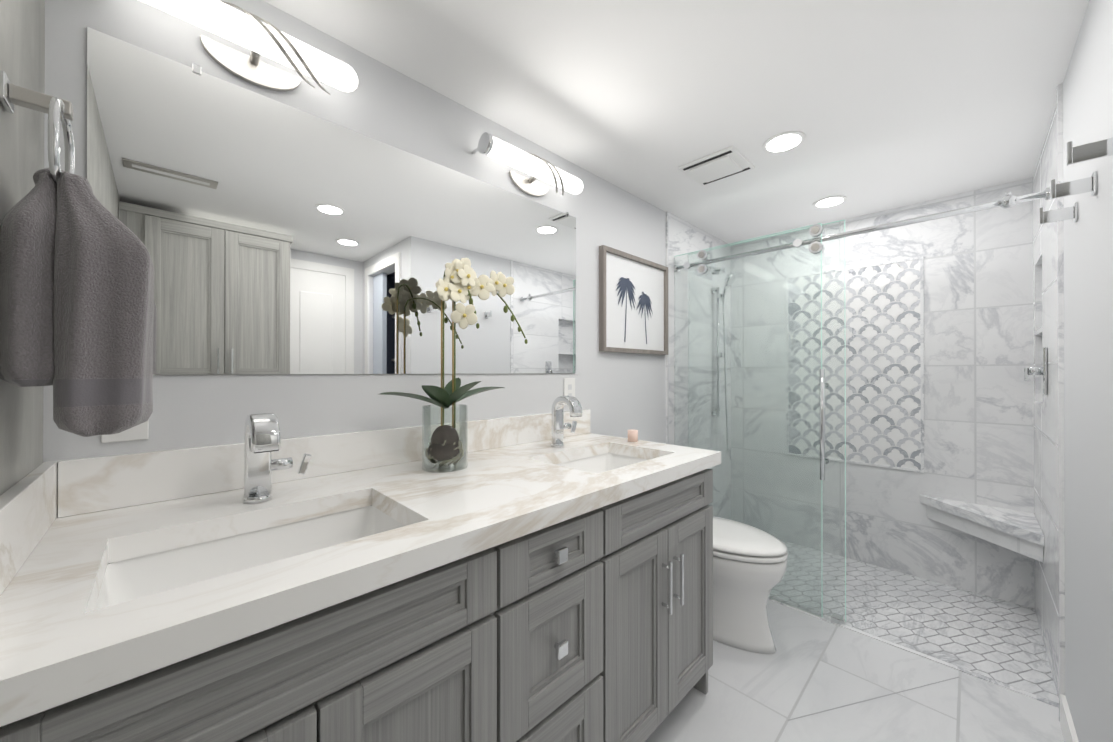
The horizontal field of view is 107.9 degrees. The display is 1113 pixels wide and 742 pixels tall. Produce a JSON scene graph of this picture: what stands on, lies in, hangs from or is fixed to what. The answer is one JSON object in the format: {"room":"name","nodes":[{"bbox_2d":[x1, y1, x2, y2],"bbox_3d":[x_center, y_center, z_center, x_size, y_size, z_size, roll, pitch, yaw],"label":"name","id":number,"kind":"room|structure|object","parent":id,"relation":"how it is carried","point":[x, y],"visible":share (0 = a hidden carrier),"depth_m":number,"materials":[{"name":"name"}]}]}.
{"room":"bathroom","nodes":[
{"label":"bathroom","id":0,"kind":"room"},
{"bbox_2d":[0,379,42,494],"bbox_3d":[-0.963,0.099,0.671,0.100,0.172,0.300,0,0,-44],"label":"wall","id":1,"kind":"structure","parent":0,"point":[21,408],"depth_m":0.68,"materials":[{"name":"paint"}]},
{"bbox_2d":[0,0,44,228],"bbox_3d":[-0.962,-0.479,0.672,0.100,0.538,0.314,0,0,-44],"label":"wall","id":2,"kind":"structure","parent":0,"point":[22,43],"depth_m":0.68,"materials":[{"name":"paint"}]},
{"bbox_2d":[0,70,153,436],"bbox_3d":[-0.762,-0.168,0.654,0.161,0.530,0.215,0,0,-44],"label":"towel","id":3,"kind":"object","parent":2,"relation":"attached to","point":[76,297],"visible":1,"depth_m":0.59,"materials":[{"name":"grey fabric"}]},
{"bbox_2d":[43,0,665,461],"bbox_3d":[0.119,0.111,2.010,3.520,2.180,0.109,0,0,-44],"label":"wall","id":4,"kind":"structure","parent":0,"point":[275,236],"depth_m":1.17,"materials":[{"name":"grey paint"}]},
{"bbox_2d":[101,419,148,442],"bbox_3d":[-0.952,0.092,0.895,0.072,0.125,0.006,0,0,-44],"label":"electrical outlet","id":5,"kind":"object","parent":4,"relation":"attached to","point":[140,431],"visible":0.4,"depth_m":0.90,"materials":[{"name":"white plastic"}]},
{"bbox_2d":[140,0,357,94],"bbox_3d":[-0.766,-0.808,0.997,0.502,0.121,0.124,0,0,-44],"label":"sconce","id":6,"kind":"object","parent":4,"relation":"attached to","point":[255,35],"visible":1,"depth_m":1.01,"materials":[{"name":"white glass"}]},
{"bbox_2d":[471,132,582,196],"bbox_3d":[-0.093,-0.806,1.654,0.517,0.121,0.124,0,0,-44],"label":"sconce","id":7,"kind":"object","parent":4,"relation":"attached to","point":[534,166],"visible":1,"depth_m":1.62,"materials":[{"name":"white glass"}]},
{"bbox_2d":[564,378,574,404],"bbox_3d":[0.061,0.095,1.884,0.072,0.125,0.006,0,0,-44],"label":"electrical outlet","id":8,"kind":"object","parent":4,"relation":"attached to","point":[569,386],"visible":0.54,"depth_m":1.88,"materials":[{"name":"white plastic"}]},
{"bbox_2d":[599,245,667,354],"bbox_3d":[0.445,-0.363,2.245,0.618,0.530,0.030,0,0,-44],"label":"picture frame","id":9,"kind":"object","parent":4,"relation":"attached to","point":[633,303],"visible":1,"depth_m":2.21,"materials":[{"name":"white paper"}]},
{"bbox_2d":[263,0,1088,244],"bbox_3d":[1.025,-1.032,1.087,3.520,0.100,2.700,0,0,-44],"label":"ceiling","id":10,"kind":"structure","parent":0,"point":[882,105],"depth_m":1.39,"materials":[{"name":"white paint"}]},
{"bbox_2d":[678,146,754,185],"bbox_3d":[0.766,-0.969,1.938,0.260,0.020,0.260,0,0,-44],"label":"fan","id":11,"kind":"object","parent":10,"relation":"attached to","point":[727,162],"visible":0.98,"depth_m":1.91,"materials":[{"name":"white"}]},
{"bbox_2d":[762,131,805,152],"bbox_3d":[0.972,-0.977,1.735,0.164,0.005,0.164,0,0,-44],"label":"recessed light","id":12,"kind":"object","parent":10,"relation":"in","point":[784,142],"visible":1,"depth_m":1.73,"materials":[{"name":"white glass"}]},
{"bbox_2d":[813,196,846,207],"bbox_3d":[1.577,-0.975,2.339,0.164,0.005,0.164,0,0,-44],"label":"recessed light","id":13,"kind":"object","parent":10,"relation":"in","point":[831,201],"visible":1,"depth_m":2.33,"materials":[{"name":"white glass"}]},
{"bbox_2d":[645,599,1064,741],"bbox_3d":[1.025,1.248,1.080,3.520,0.100,2.700,0,0,-44],"label":"floor","id":14,"kind":"structure","parent":0,"point":[811,664],"depth_m":1.48,"materials":[{"name":"tile"}]},
{"bbox_2d":[0,395,720,741],"bbox_3d":[-0.206,0.646,1.155,1.660,1.103,0.674,0,0,-44],"label":"bathroom vanity","id":15,"kind":"object","parent":14,"relation":"on","point":[546,577],"visible":1,"depth_m":0.81,"materials":[{"name":"grey wood"}]},
{"bbox_2d":[380,258,527,472],"bbox_3d":[-0.292,-0.030,1.269,0.493,0.655,0.209,0,0,-44],"label":"orchid","id":16,"kind":"object","parent":15,"relation":"on","point":[445,446],"visible":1,"depth_m":1.25,"materials":[{"name":"white plant"}]},
{"bbox_2d":[713,517,787,653],"bbox_3d":[0.701,0.828,1.971,0.420,0.745,0.762,0,0,-44],"label":"toilet","id":17,"kind":"object","parent":14,"relation":"on","point":[749,566],"visible":0.42,"depth_m":1.74,"materials":[{"name":"white ceramic"}]},
{"bbox_2d":[768,540,1058,720],"bbox_3d":[1.302,1.199,2.020,1.611,0.004,1.518,0,0,-44],"label":"floor","id":18,"kind":"structure","parent":14,"relation":"on","point":[996,641],"depth_m":1.97,"materials":[{"name":"tile"}]},
{"bbox_2d":[674,187,1050,624],"bbox_3d":[1.268,0.238,1.999,0.091,1.916,1.505,0,0,-44],"label":"shower door","id":19,"kind":"structure","parent":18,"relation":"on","point":[817,231],"depth_m":2.06,"materials":[{"name":"clear glass"}]},
{"bbox_2d":[731,177,1034,608],"bbox_3d":[1.944,0.113,2.590,0.100,2.180,1.630,0,0,-44],"label":"wall","id":20,"kind":"structure","parent":0,"point":[978,359],"depth_m":2.31,"materials":[{"name":"stone"}]},
{"bbox_2d":[666,211,730,519],"bbox_3d":[1.008,0.114,2.807,0.935,2.180,0.012,0,0,-44],"label":"shower wall tile","id":21,"kind":"structure","parent":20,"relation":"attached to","point":[683,236],"depth_m":2.75,"materials":[{"name":"stone"}]},
{"bbox_2d":[706,265,735,450],"bbox_3d":[1.111,-0.084,2.767,0.376,1.303,0.197,0,0,-44],"label":"shower rail","id":22,"kind":"object","parent":21,"relation":"attached to","point":[713,271],"depth_m":2.86,"materials":[{"name":"silver metal"}]},
{"bbox_2d":[786,256,923,472],"bbox_3d":[1.867,-0.037,2.592,0.008,1.248,0.718,0,0,-44],"label":"wall panel","id":23,"kind":"object","parent":20,"relation":"attached to","point":[882,319],"visible":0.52,"depth_m":2.54,"materials":[{"name":"white tile"}]},
{"bbox_2d":[920,495,1043,561],"bbox_3d":[2.110,0.779,2.052,0.409,0.125,0.429,0,0,-44],"label":"shower bench","id":24,"kind":"object","parent":20,"relation":"attached to","point":[1020,532],"visible":1,"depth_m":2.01,"materials":[{"name":"stone"}]},
{"bbox_2d":[1033,0,1112,741],"bbox_3d":[1.813,0.109,1.393,1.760,2.180,0.100,0,0,-44],"label":"wall","id":25,"kind":"structure","parent":0,"point":[1088,297],"depth_m":1.16,"materials":[{"name":"white paint"}]},
{"bbox_2d":[1024,347,1046,394],"bbox_3d":[2.009,0.000,1.698,0.125,0.200,0.062,0,0,-44],"label":"shower valve","id":26,"kind":"object","parent":25,"relation":"attached to","point":[1042,370],"visible":1,"depth_m":1.69,"materials":[{"name":"silver metal"}]},
{"bbox_2d":[1039,202,1077,223],"bbox_3d":[1.517,-0.474,1.226,0.032,0.058,0.072,0,0,-44],"label":"robe hook","id":27,"kind":"object","parent":25,"relation":"attached to","point":[1061,214],"visible":1,"depth_m":1.22,"materials":[{"name":"silver metal"}]},
{"bbox_2d":[1056,83,1064,720],"bbox_3d":[1.728,0.109,1.387,0.020,2.180,0.012,0,0,-44],"label":"trim","id":28,"kind":"structure","parent":25,"relation":"attached to","point":[1061,487],"depth_m":1.38,"materials":[{"name":"stone"}]},
{"bbox_2d":[1060,694,1078,741],"bbox_3d":[1.433,1.148,1.096,0.801,0.100,0.012,0,0,-44],"label":"baseboard","id":29,"kind":"structure","parent":25,"relation":"attached to","point":[1068,728],"depth_m":1.26,"materials":[{"name":"white"}]},
{"bbox_2d":[1051,171,1096,198],"bbox_3d":[1.331,-0.475,1.044,0.032,0.058,0.072,0,0,-44],"label":"robe hook","id":30,"kind":"object","parent":25,"relation":"attached to","point":[1075,187],"visible":1,"depth_m":1.04,"materials":[{"name":"silver metal"}]},
{"bbox_2d":[1067,137,1112,165],"bbox_3d":[1.152,-0.475,0.869,0.032,0.058,0.072,0,0,-44],"label":"robe hook","id":31,"kind":"object","parent":25,"relation":"attached to","point":[1091,151],"visible":1,"depth_m":0.87,"materials":[{"name":"silver metal"}]}
]}

